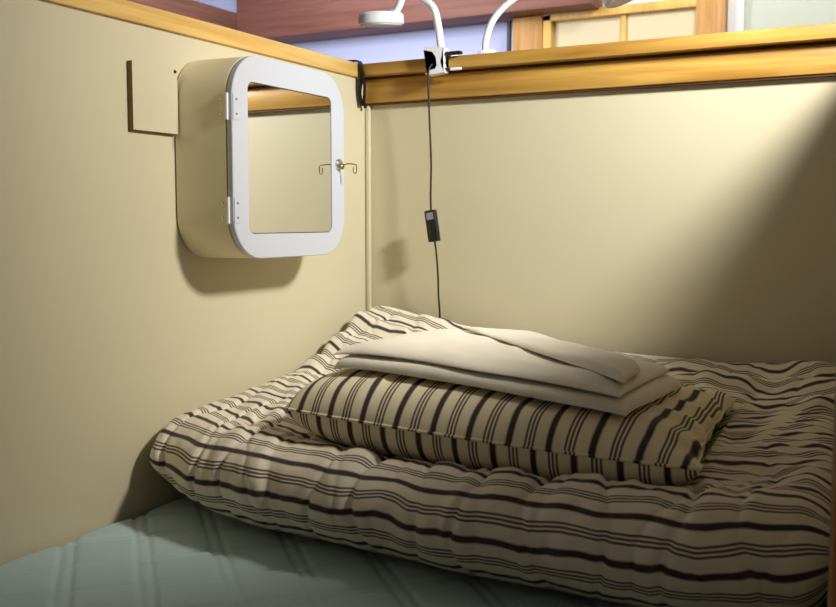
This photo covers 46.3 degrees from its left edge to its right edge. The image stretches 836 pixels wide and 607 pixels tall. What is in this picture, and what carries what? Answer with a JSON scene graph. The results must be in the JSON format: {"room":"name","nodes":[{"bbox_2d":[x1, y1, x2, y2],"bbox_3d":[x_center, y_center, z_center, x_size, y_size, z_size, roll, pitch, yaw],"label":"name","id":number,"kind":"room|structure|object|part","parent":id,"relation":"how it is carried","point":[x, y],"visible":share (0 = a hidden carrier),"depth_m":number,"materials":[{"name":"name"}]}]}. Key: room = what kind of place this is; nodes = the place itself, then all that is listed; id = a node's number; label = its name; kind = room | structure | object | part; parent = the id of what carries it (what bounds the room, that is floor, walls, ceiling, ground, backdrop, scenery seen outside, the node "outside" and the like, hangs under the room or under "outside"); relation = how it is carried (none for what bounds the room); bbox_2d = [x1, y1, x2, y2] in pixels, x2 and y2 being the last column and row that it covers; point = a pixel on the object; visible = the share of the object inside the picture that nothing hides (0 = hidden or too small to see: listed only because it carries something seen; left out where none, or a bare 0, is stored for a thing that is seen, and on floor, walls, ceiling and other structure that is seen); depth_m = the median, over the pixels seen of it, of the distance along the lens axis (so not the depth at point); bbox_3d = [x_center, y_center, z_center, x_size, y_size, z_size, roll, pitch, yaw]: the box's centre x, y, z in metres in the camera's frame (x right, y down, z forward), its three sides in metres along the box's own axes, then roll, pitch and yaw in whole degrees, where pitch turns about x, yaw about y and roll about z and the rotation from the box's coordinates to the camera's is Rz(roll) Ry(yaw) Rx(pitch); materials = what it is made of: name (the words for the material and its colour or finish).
{"room":"dormitory","nodes":[
{"label":"dormitory","id":0,"kind":"room"},
{"bbox_2d":[0,0,366,565],"bbox_3d":[-0.595,0.694,1.327,0.030,2.211,2.080,3,5,28],"label":"wall","id":1,"kind":"structure","parent":0,"point":[113,330],"depth_m":1.47,"materials":[{"name":"beige paint"}]},
{"bbox_2d":[127,60,177,134],"bbox_3d":[-0.415,-0.322,1.536,0.012,0.104,0.100,3,5,28],"label":"board","id":2,"kind":"object","parent":1,"relation":"attached to","point":[152,89],"visible":1,"depth_m":1.53,"materials":[{"name":"beige paint"}]},
{"bbox_2d":[42,0,358,77],"bbox_3d":[-0.610,-0.420,1.201,0.044,0.030,2.012,3,5,28],"label":"trim","id":3,"kind":"structure","parent":1,"relation":"on","point":[124,10],"depth_m":1.64,"materials":[{"name":"brown wood"}]},
{"bbox_2d":[176,56,356,257],"bbox_3d":[-0.249,-0.248,1.706,0.152,0.331,0.341,3,5,28],"label":"upper cabinet","id":4,"kind":"object","parent":1,"relation":"attached to","point":[260,164],"visible":1,"depth_m":1.61,"materials":[{"name":"beige paint"}]},
{"bbox_3d":[-0.221,-0.247,1.697,0.011,0.331,0.332,3,5,28],"label":"door","id":5,"kind":"part","parent":4,"relation":"part of","materials":[{"name":"white paint"}]},
{"bbox_2d":[247,83,330,232],"bbox_3d":[-0.218,-0.245,1.694,0.001,0.243,0.245,3,5,28],"label":"mirror","id":6,"kind":"object","parent":4,"relation":"attached to","point":[289,124],"depth_m":1.68,"materials":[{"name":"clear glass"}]},
{"bbox_3d":[-0.133,0.505,1.049,1.030,0.055,2.050,3,5,28],"label":"platform","id":7,"kind":"object","parent":1,"relation":"attached to","visible":0},
{"bbox_2d":[0,497,826,606],"bbox_3d":[-0.134,0.425,1.040,1.022,0.104,2.024,3,5,28],"label":"mattress","id":8,"kind":"object","parent":7,"relation":"on","point":[183,552],"visible":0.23,"depth_m":1.27,"materials":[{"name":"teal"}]},
{"bbox_2d":[150,306,835,606],"bbox_3d":[0.149,0.189,1.558,1.018,0.276,0.799,3,5,28],"label":"duvet","id":9,"kind":"object","parent":8,"relation":"on","point":[752,528],"visible":0.65,"depth_m":1.22,"materials":[{"name":"beige fabric"}]},
{"bbox_2d":[284,369,735,485],"bbox_3d":[0.153,0.154,1.446,0.612,0.126,0.416,3,5,28],"label":"pillow","id":10,"kind":"object","parent":9,"relation":"on","point":[663,441],"visible":0.73,"depth_m":1.28,"materials":[{"name":"beige fabric"}]},
{"bbox_2d":[334,354,681,415],"bbox_3d":[0.132,0.096,1.425,0.443,0.052,0.263,3,6,32],"label":"sheet","id":11,"kind":"object","parent":10,"relation":"on","point":[656,388],"visible":0.52,"depth_m":1.31,"materials":[{"name":"beige fabric"}]},
{"bbox_2d":[332,327,668,397],"bbox_3d":[0.123,0.074,1.438,0.450,0.052,0.259,3,5,28],"label":"sheet","id":12,"kind":"object","parent":11,"relation":"on","point":[524,354],"visible":1,"depth_m":1.37,"materials":[{"name":"beige fabric"}]},
{"bbox_2d":[194,0,835,63],"bbox_3d":[0.988,-0.227,4.552,6.100,3.500,0.080,3,5,28],"label":"wall","id":13,"kind":"structure","parent":0,"point":[406,45],"depth_m":4.83,"materials":[{"name":"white paint"}]},
{"bbox_2d":[127,0,236,29],"bbox_3d":[-1.913,-1.293,3.560,0.125,0.232,4.185,3,5,28],"label":"trim","id":14,"kind":"structure","parent":13,"relation":"attached to","point":[193,9],"depth_m":4.93,"materials":[{"name":"brown wood"}]},
{"bbox_2d":[236,0,602,43],"bbox_3d":[-0.061,-1.656,4.818,1.955,0.578,0.185,3,5,28],"label":"ceiling","id":15,"kind":"structure","parent":13,"relation":"attached to","point":[284,21],"depth_m":4.89,"materials":[{"name":"brown wood"}]},
{"bbox_2d":[507,21,511,50],"bbox_3d":[0.433,0.082,4.753,0.026,2.850,0.022,3,5,28],"label":"conduit","id":16,"kind":"object","parent":13,"relation":"attached to","point":[509,23],"visible":0.12,"depth_m":4.63,"materials":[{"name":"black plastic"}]},
{"bbox_2d":[513,0,727,50],"bbox_3d":[0.895,0.031,4.531,0.973,2.990,0.078,3,5,28],"label":"window","id":17,"kind":"structure","parent":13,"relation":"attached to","point":[635,19],"depth_m":4.40,"materials":[{"name":"beige paper"}]},
{"bbox_3d":[0.529,0.079,4.729,0.147,2.860,0.078,3,5,28],"label":"frame post","id":18,"kind":"part","parent":17,"relation":"part of","materials":[{"name":"brown wood"}]},
{"bbox_3d":[0.787,0.102,4.625,0.326,2.832,0.023,3,5,28],"label":"panel","id":19,"kind":"part","parent":17,"relation":"part of","materials":[{"name":"beige paper"}]},
{"bbox_3d":[0.919,-1.402,4.428,0.704,0.118,0.023,3,5,28],"label":"transom panel","id":20,"kind":"part","parent":17,"relation":"part of","materials":[{"name":"white paper"}]},
{"bbox_3d":[1.088,0.116,4.462,0.316,2.832,0.033,3,5,28],"label":"panel","id":21,"kind":"part","parent":17,"relation":"part of","materials":[{"name":"beige paper"}]},
{"bbox_3d":[1.271,0.047,4.333,0.122,2.990,0.078,3,5,28],"label":"frame post","id":22,"kind":"part","parent":17,"relation":"part of","materials":[{"name":"brown wood"}]},
{"bbox_2d":[727,0,745,31],"bbox_3d":[1.369,-0.105,4.297,0.069,3.300,0.028,3,5,28],"label":"trim","id":23,"kind":"structure","parent":13,"relation":"attached to","point":[736,8],"depth_m":4.19,"materials":[{"name":"white paint"}]},
{"bbox_2d":[367,76,835,362],"bbox_3d":[0.352,0.641,1.984,1.030,2.205,0.030,3,5,28],"label":"wall","id":24,"kind":"structure","parent":0,"point":[694,221],"depth_m":1.87,"materials":[{"name":"beige paint"}]},
{"bbox_2d":[348,60,366,108],"bbox_3d":[-0.141,-0.467,2.087,0.064,0.100,0.032,3,5,28],"label":"strap","id":25,"kind":"object","parent":24,"relation":"attached to","point":[362,80],"visible":0.77,"depth_m":2.07,"materials":[{"name":"black plastic"}]},
{"bbox_2d":[365,106,371,310],"bbox_3d":[-0.108,-0.081,2.142,0.010,0.696,0.011,3,5,28],"label":"trim","id":26,"kind":"structure","parent":24,"relation":"attached to","point":[368,109],"depth_m":2.13,"materials":[{"name":"beige paint"}]},
{"bbox_2d":[358,0,462,317],"bbox_3d":[-0.012,-0.300,2.051,0.246,0.748,0.097,3,5,28],"label":"gooseneck lamp","id":27,"kind":"object","parent":24,"relation":"attached to","point":[436,58],"visible":0.94,"depth_m":2.00,"materials":[{"name":"white plastic"}]},
{"bbox_3d":[0.026,-0.337,1.988,0.012,0.297,0.015,3,5,28],"label":"cord","id":28,"kind":"part","parent":27,"relation":"part of","materials":[{"name":"black plastic"}]},
{"bbox_2d":[424,209,440,241],"bbox_3d":[0.030,-0.160,2.007,0.032,0.067,0.016,3,5,28],"label":"switch","id":29,"kind":"object","parent":27,"relation":"attached to","point":[431,218],"depth_m":2.00,"materials":[{"name":"black plastic"}]},
{"bbox_3d":[0.044,-0.028,2.039,0.010,0.208,0.053,1,5,15],"label":"cord","id":30,"kind":"part","parent":27,"relation":"part of","materials":[{"name":"black plastic"}]},
{"bbox_2d":[478,0,632,53],"bbox_3d":[0.285,-0.567,1.956,0.354,0.207,0.093,3,5,28],"label":"gooseneck lamp","id":31,"kind":"object","parent":24,"relation":"attached to","point":[608,3],"visible":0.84,"depth_m":2.01,"materials":[{"name":"white plastic"}]},
{"bbox_2d":[363,23,835,77],"bbox_3d":[0.345,-0.480,1.875,1.102,0.026,0.074,3,5,28],"label":"trim","id":32,"kind":"structure","parent":24,"relation":"attached to","point":[818,32],"depth_m":1.81,"materials":[{"name":"orange wood"}]},
{"bbox_2d":[366,43,835,105],"bbox_3d":[0.341,-0.436,1.871,1.028,0.050,0.016,3,5,28],"label":"trim","id":33,"kind":"structure","parent":24,"relation":"attached to","point":[810,59],"depth_m":1.85,"materials":[{"name":"orange wood"}]},
{"bbox_2d":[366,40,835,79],"bbox_3d":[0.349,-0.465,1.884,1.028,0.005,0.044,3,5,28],"label":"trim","id":34,"kind":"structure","parent":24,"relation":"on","point":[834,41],"depth_m":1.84,"materials":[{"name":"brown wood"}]},
{"bbox_2d":[827,378,835,606],"bbox_3d":[0.600,0.694,1.319,0.030,2.211,0.980,3,5,28],"label":"wall","id":35,"kind":"structure","parent":0,"point":[834,432],"depth_m":0.85,"materials":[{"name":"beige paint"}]},
{"bbox_2d":[830,459,835,606],"bbox_3d":[0.375,0.719,0.849,0.058,2.241,0.058,3,5,28],"label":"trim","id":36,"kind":"structure","parent":35,"relation":"attached to","point":[833,569],"depth_m":0.79,"materials":[{"name":"orange wood"}]}
]}

